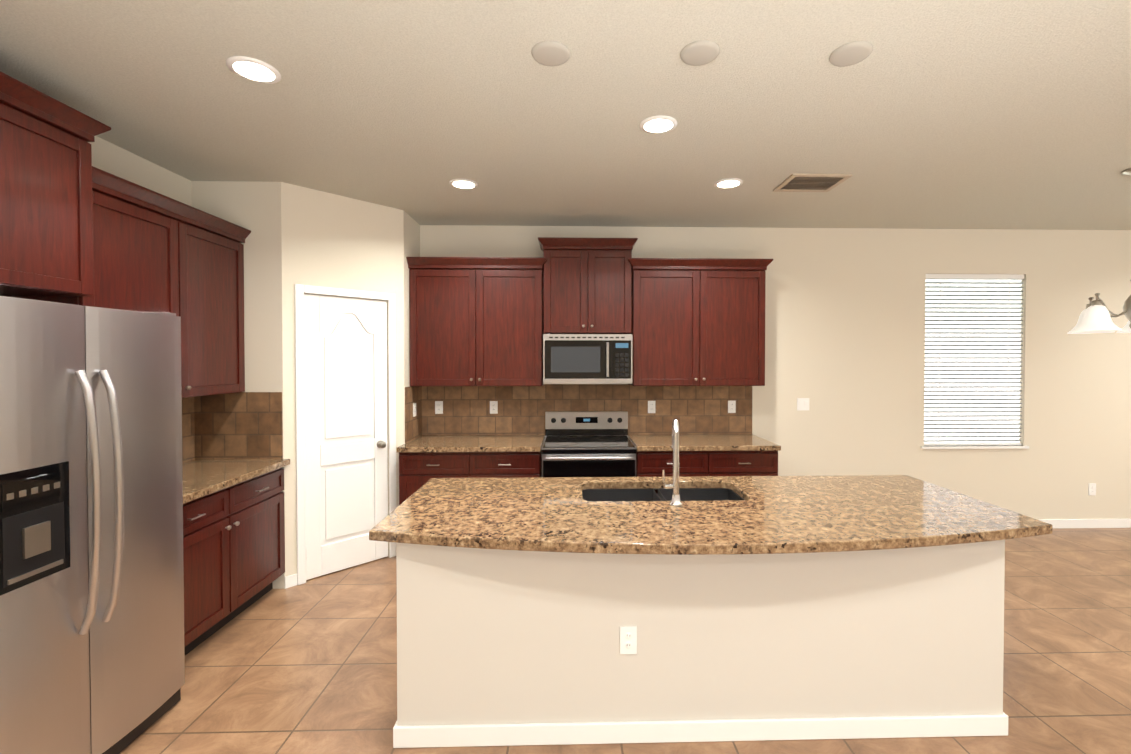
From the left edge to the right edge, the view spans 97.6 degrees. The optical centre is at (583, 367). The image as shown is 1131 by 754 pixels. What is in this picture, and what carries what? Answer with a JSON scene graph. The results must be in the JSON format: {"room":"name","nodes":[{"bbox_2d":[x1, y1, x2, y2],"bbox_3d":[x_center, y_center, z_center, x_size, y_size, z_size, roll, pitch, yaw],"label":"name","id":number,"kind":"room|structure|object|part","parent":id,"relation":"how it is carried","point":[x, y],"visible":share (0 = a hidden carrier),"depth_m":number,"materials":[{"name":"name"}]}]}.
{"room":"kitchen","nodes":[
{"label":"kitchen","id":0,"kind":"room"},
{"bbox_2d":[88,136,191,205],"bbox_3d":[-2.705,0.174,0.343,0.150,2.840,8.350,0,1,-2],"label":"wall","id":1,"kind":"structure","parent":0,"point":[111,158],"depth_m":3.01,"materials":[{"name":"beige paint"}]},
{"bbox_2d":[0,87,99,298],"bbox_3d":[-2.457,-0.691,1.809,0.420,0.738,0.933,0,1,-2],"label":"upper cabinet","id":2,"kind":"object","parent":1,"relation":"attached to","point":[77,227],"depth_m":2.09,"materials":[{"name":"brown wood"}]},
{"bbox_2d":[33,183,247,397],"bbox_3d":[-2.517,-0.354,2.859,0.355,1.063,1.146,0,1,-2],"label":"upper cabinet","id":3,"kind":"object","parent":1,"relation":"attached to","point":[154,257],"depth_m":2.90,"materials":[{"name":"brown wood"}]},
{"bbox_2d":[182,392,282,462],"bbox_3d":[-2.392,0.411,2.882,0.606,0.466,1.133,0,1,-2],"label":"backsplash","id":4,"kind":"structure","parent":1,"relation":"attached to","point":[244,425],"depth_m":3.44,"materials":[{"name":"tile"}]},
{"bbox_2d":[191,181,284,588],"bbox_3d":[-2.408,0.129,3.496,0.610,2.840,0.100,0,1,-2],"label":"wall","id":5,"kind":"structure","parent":0,"point":[254,208],"depth_m":3.44,"materials":[{"name":"beige paint"}]},
{"bbox_2d":[281,182,404,580],"bbox_3d":[-1.831,0.124,3.812,0.100,2.840,0.891,1,1,43],"label":"wall","id":6,"kind":"structure","parent":0,"point":[334,240],"depth_m":3.67,"materials":[{"name":"beige paint"}]},
{"bbox_2d":[285,574,296,588],"bbox_3d":[-1.791,1.503,3.793,0.012,0.083,0.891,1,1,43],"label":"baseboard","id":7,"kind":"structure","parent":6,"relation":"attached to","point":[290,580],"depth_m":3.49,"materials":[{"name":"white paint"}]},
{"bbox_2d":[304,294,387,579],"bbox_3d":[-1.794,0.500,3.780,0.106,2.073,0.615,1,1,43],"label":"pantry door","id":8,"kind":"structure","parent":6,"relation":"in","point":[346,453],"depth_m":3.77,"materials":[{"name":"white paint"}]},
{"bbox_2d":[295,284,396,584],"bbox_3d":[-1.789,0.474,3.777,0.016,2.142,0.734,1,1,43],"label":"door frame","id":9,"kind":"structure","parent":6,"relation":"attached to","point":[300,290],"depth_m":3.55,"materials":[{"name":"white paint"}]},
{"bbox_2d":[403,210,419,427],"bbox_3d":[-1.544,0.117,4.324,0.100,2.840,0.450,0,1,-2],"label":"wall","id":10,"kind":"structure","parent":0,"point":[411,229],"depth_m":4.18,"materials":[{"name":"beige paint"}]},
{"bbox_2d":[405,386,421,442],"bbox_3d":[-1.487,0.390,4.324,0.010,0.466,0.436,0,1,-2],"label":"backsplash","id":11,"kind":"object","parent":10,"relation":"attached to","point":[413,425],"visible":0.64,"depth_m":4.28,"materials":[{"name":"tile"}]},
{"bbox_2d":[413,403,415,416],"bbox_3d":[-1.478,0.367,4.324,0.008,0.115,0.070,0,1,-2],"label":"outlet","id":12,"kind":"object","parent":11,"relation":"attached to","point":[414,409],"visible":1,"depth_m":4.31,"materials":[{"name":"white plastic"}]},
{"bbox_2d":[0,0,1130,229],"bbox_3d":[2.323,-1.298,0.454,10.210,0.100,8.650,0,1,-2],"label":"ceiling","id":13,"kind":"structure","parent":0,"point":[970,114],"depth_m":2.39,"materials":[{"name":"white paint"}]},
{"bbox_2d":[226,56,280,83],"bbox_3d":[-1.407,-1.267,2.112,0.196,0.009,0.196,0,1,-2],"label":"recessed light","id":14,"kind":"object","parent":13,"relation":"in","point":[253,69],"visible":1,"depth_m":2.10,"materials":[{"name":"white paint"}]},
{"bbox_2d":[449,179,477,188],"bbox_3d":[-0.842,-1.286,3.467,0.196,0.009,0.196,0,1,-2],"label":"recessed light","id":15,"kind":"object","parent":13,"relation":"in","point":[464,183],"visible":1,"depth_m":3.45,"materials":[{"name":"white paint"}]},
{"bbox_2d":[531,41,569,65],"bbox_3d":[-0.133,-1.262,1.996,0.156,0.014,0.156,0,1,-2],"label":"cap","id":16,"kind":"object","parent":13,"relation":"attached to","point":[550,53],"visible":1,"depth_m":1.98,"materials":[{"name":"beige paint"}]},
{"bbox_2d":[640,115,676,133],"bbox_3d":[0.391,-1.274,2.600,0.196,0.009,0.196,0,1,-2],"label":"recessed light","id":17,"kind":"object","parent":13,"relation":"in","point":[658,124],"visible":1,"depth_m":2.59,"materials":[{"name":"white paint"}]},
{"bbox_2d":[680,40,719,65],"bbox_3d":[0.467,-1.262,1.992,0.156,0.014,0.156,0,1,-2],"label":"cap","id":18,"kind":"object","parent":13,"relation":"attached to","point":[699,52],"visible":1,"depth_m":1.97,"materials":[{"name":"beige paint"}]},
{"bbox_2d":[714,178,742,188],"bbox_3d":[1.009,-1.286,3.456,0.196,0.009,0.196,0,1,-2],"label":"recessed light","id":19,"kind":"object","parent":13,"relation":"in","point":[728,183],"visible":1,"depth_m":3.44,"materials":[{"name":"white paint"}]},
{"bbox_2d":[773,173,851,191],"bbox_3d":[1.579,-1.284,3.441,0.400,0.012,0.320,0,1,-2],"label":"ceiling vent","id":20,"kind":"object","parent":13,"relation":"in","point":[801,182],"visible":1,"depth_m":3.43,"materials":[{"name":"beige metal"}]},
{"bbox_2d":[829,41,872,66],"bbox_3d":[1.077,-1.262,1.998,0.156,0.014,0.156,0,1,-2],"label":"cap","id":21,"kind":"object","parent":13,"relation":"attached to","point":[851,53],"visible":0.96,"depth_m":1.98,"materials":[{"name":"beige paint"}]},
{"bbox_2d":[1067,168,1130,333],"bbox_3d":[3.571,-0.757,3.227,0.657,1.059,0.666,0,1,-2],"label":"chandelier","id":22,"kind":"object","parent":13,"relation":"hanging from","point":[1095,316],"visible":1,"depth_m":3.23,"materials":[{"name":"silver metal"}]},
{"bbox_2d":[119,528,1130,753],"bbox_3d":[2.323,1.632,0.496,10.210,0.080,8.650,0,1,-2],"label":"floor","id":23,"kind":"structure","parent":0,"point":[309,666],"depth_m":2.51,"materials":[{"name":"tile"}]},
{"bbox_2d":[0,296,184,753],"bbox_3d":[-2.199,0.657,1.871,0.852,1.805,0.865,0,1,-2],"label":"refrigerator","id":24,"kind":"object","parent":23,"relation":"on","point":[92,657],"visible":1,"depth_m":1.83,"materials":[{"name":"silver metal"}]},
{"bbox_2d":[183,468,284,654],"bbox_3d":[-2.370,1.121,2.897,0.649,0.874,1.122,0,1,-2],"label":"base cabinet","id":25,"kind":"object","parent":23,"relation":"on","point":[233,551],"visible":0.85,"depth_m":2.92,"materials":[{"name":"brown wood"}]},
{"bbox_2d":[182,459,289,503],"bbox_3d":[-2.366,0.664,2.886,0.658,0.040,1.133,0,1,-2],"label":"countertop","id":26,"kind":"structure","parent":25,"relation":"on","point":[202,477],"depth_m":3.06,"materials":[{"name":"stone"}]},
{"bbox_2d":[399,450,541,504],"bbox_3d":[-0.922,1.101,4.253,1.130,0.874,0.649,0,1,-2],"label":"base cabinet","id":27,"kind":"object","parent":23,"relation":"on","point":[417,470],"visible":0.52,"depth_m":3.96,"materials":[{"name":"brown wood"}]},
{"bbox_2d":[397,435,544,451],"bbox_3d":[-0.921,0.644,4.247,1.138,0.040,0.648,0,1,-2],"label":"countertop","id":28,"kind":"structure","parent":27,"relation":"on","point":[478,443],"depth_m":4.09,"materials":[{"name":"stone"}]},
{"bbox_2d":[541,411,636,476],"bbox_3d":[0.034,0.974,4.227,0.755,1.130,0.723,0,1,-2],"label":"range","id":29,"kind":"object","parent":23,"relation":"on","point":[588,444],"visible":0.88,"depth_m":4.00,"materials":[{"name":"silver metal"}]},
{"bbox_2d":[393,489,1007,747],"bbox_3d":[0.500,1.126,2.497,2.598,0.874,0.859,0,1,-2],"label":"kitchen island","id":30,"kind":"object","parent":23,"relation":"on","point":[496,647],"visible":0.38,"depth_m":2.08,"materials":[{"name":"beige paint"}]},
{"bbox_2d":[620,626,636,653],"bbox_3d":[0.186,1.139,2.068,0.070,0.115,0.008,0,1,-2],"label":"outlet","id":31,"kind":"object","parent":30,"relation":"attached to","point":[628,639],"visible":1,"depth_m":2.07,"materials":[{"name":"white plastic"}]},
{"bbox_3d":[0.500,1.520,2.487,2.598,0.086,0.829,0,1,-2],"label":"footboard","id":32,"kind":"part","parent":30,"relation":"part of","materials":[{"name":"white paint"}]},
{"bbox_2d":[369,475,1052,554],"bbox_3d":[0.537,0.671,2.388,2.830,0.040,1.085,0,1,-2],"label":"island countertop","id":33,"kind":"structure","parent":30,"relation":"on","point":[787,514],"depth_m":2.16,"materials":[{"name":"stone"}]},
{"bbox_2d":[582,488,743,500],"bbox_3d":[0.412,0.790,2.614,0.880,0.202,0.420,0,1,-2],"label":"sink","id":34,"kind":"object","parent":33,"relation":"in","point":[704,494],"visible":0.04,"depth_m":2.80,"materials":[{"name":"black metal"}]},
{"bbox_2d":[662,418,681,505],"bbox_3d":[0.422,0.448,2.408,0.101,0.403,0.166,0,1,-2],"label":"faucet","id":35,"kind":"object","parent":33,"relation":"on","point":[675,498],"visible":1,"depth_m":2.34,"materials":[{"name":"silver metal"}]},
{"bbox_2d":[636,450,777,476],"bbox_3d":[1.000,1.101,4.303,1.155,0.874,0.649,0,1,-2],"label":"base cabinet","id":36,"kind":"object","parent":23,"relation":"on","point":[714,463],"visible":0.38,"depth_m":4.01,"materials":[{"name":"brown wood"}]},
{"bbox_2d":[628,434,780,450],"bbox_3d":[1.000,0.644,4.298,1.165,0.040,0.648,0,1,-2],"label":"countertop","id":37,"kind":"structure","parent":36,"relation":"on","point":[702,442],"depth_m":4.15,"materials":[{"name":"stone"}]},
{"bbox_2d":[420,225,1130,518],"bbox_3d":[2.212,0.112,4.723,10.210,2.840,0.150,0,1,-2],"label":"wall","id":38,"kind":"structure","parent":0,"point":[845,331],"depth_m":4.67,"materials":[{"name":"beige paint"}]},
{"bbox_2d":[407,261,545,385],"bbox_3d":[-0.926,-0.360,4.390,1.131,1.033,0.335,0,1,-2],"label":"upper cabinet","id":39,"kind":"object","parent":38,"relation":"attached to","point":[482,321],"depth_m":4.23,"materials":[{"name":"brown wood"}]},
{"bbox_2d":[422,384,751,434],"bbox_3d":[0.038,0.387,4.588,3.073,0.466,0.010,0,1,-2],"label":"backsplash","id":40,"kind":"structure","parent":38,"relation":"attached to","point":[522,410],"depth_m":4.58,"materials":[{"name":"tile"}]},
{"bbox_2d":[435,401,442,413],"bbox_3d":[-1.330,0.364,4.542,0.070,0.115,0.008,0,1,-2],"label":"outlet","id":41,"kind":"object","parent":40,"relation":"attached to","point":[438,407],"visible":1,"depth_m":4.54,"materials":[{"name":"white plastic"}]},
{"bbox_2d":[490,401,497,413],"bbox_3d":[-0.830,0.364,4.555,0.070,0.115,0.008,0,1,-2],"label":"outlet","id":42,"kind":"object","parent":40,"relation":"attached to","point":[493,407],"visible":1,"depth_m":4.55,"materials":[{"name":"white plastic"}]},
{"bbox_2d":[648,401,654,412],"bbox_3d":[0.629,0.363,4.593,0.070,0.115,0.008,0,1,-2],"label":"outlet","id":43,"kind":"object","parent":40,"relation":"attached to","point":[651,406],"visible":1,"depth_m":4.59,"materials":[{"name":"white plastic"}]},
{"bbox_2d":[728,401,735,412],"bbox_3d":[1.379,0.363,4.613,0.070,0.115,0.008,0,1,-2],"label":"outlet","id":44,"kind":"object","parent":40,"relation":"attached to","point":[731,406],"visible":1,"depth_m":4.61,"materials":[{"name":"white plastic"}]},
{"bbox_2d":[542,245,633,333],"bbox_3d":[0.029,-0.673,4.410,0.760,0.748,0.335,0,1,-2],"label":"upper cabinet","id":45,"kind":"object","parent":38,"relation":"attached to","point":[587,289],"depth_m":4.25,"materials":[{"name":"brown wood"}]},
{"bbox_2d":[543,334,632,383],"bbox_3d":[0.030,-0.077,4.360,0.755,0.418,0.451,0,1,-2],"label":"microwave","id":46,"kind":"object","parent":45,"relation":"attached to","point":[587,358],"visible":1,"depth_m":4.18,"materials":[{"name":"silver metal"}]},
{"bbox_2d":[629,265,767,385],"bbox_3d":[0.996,-0.361,4.440,1.155,1.033,0.335,0,1,-2],"label":"upper cabinet","id":47,"kind":"object","parent":38,"relation":"attached to","point":[695,325],"depth_m":4.28,"materials":[{"name":"brown wood"}]},
{"bbox_2d":[797,398,808,409],"bbox_3d":[2.059,0.343,4.641,0.116,0.115,0.011,0,1,-2],"label":"switch plate","id":48,"kind":"object","parent":38,"relation":"attached to","point":[802,403],"visible":1,"depth_m":4.64,"materials":[{"name":"white plastic"}]},
{"bbox_2d":[921,274,1028,448],"bbox_3d":[3.701,-0.063,4.742,1.030,1.652,0.165,0,1,-2],"label":"window blind","id":49,"kind":"structure","parent":38,"relation":"in","point":[973,362],"depth_m":4.71,"materials":[{"name":"white paint"}]},
{"bbox_2d":[1037,519,1130,527],"bbox_3d":[4.350,1.489,4.716,5.555,0.085,0.016,0,1,-2],"label":"baseboard","id":50,"kind":"structure","parent":38,"relation":"attached to","point":[1090,523],"depth_m":4.71,"materials":[{"name":"white paint"}]},
{"bbox_2d":[1088,483,1095,494],"bbox_3d":[4.858,1.161,4.728,0.070,0.115,0.008,0,1,-2],"label":"outlet","id":51,"kind":"object","parent":38,"relation":"attached to","point":[1091,488],"visible":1,"depth_m":4.73,"materials":[{"name":"white plastic"}]}
]}

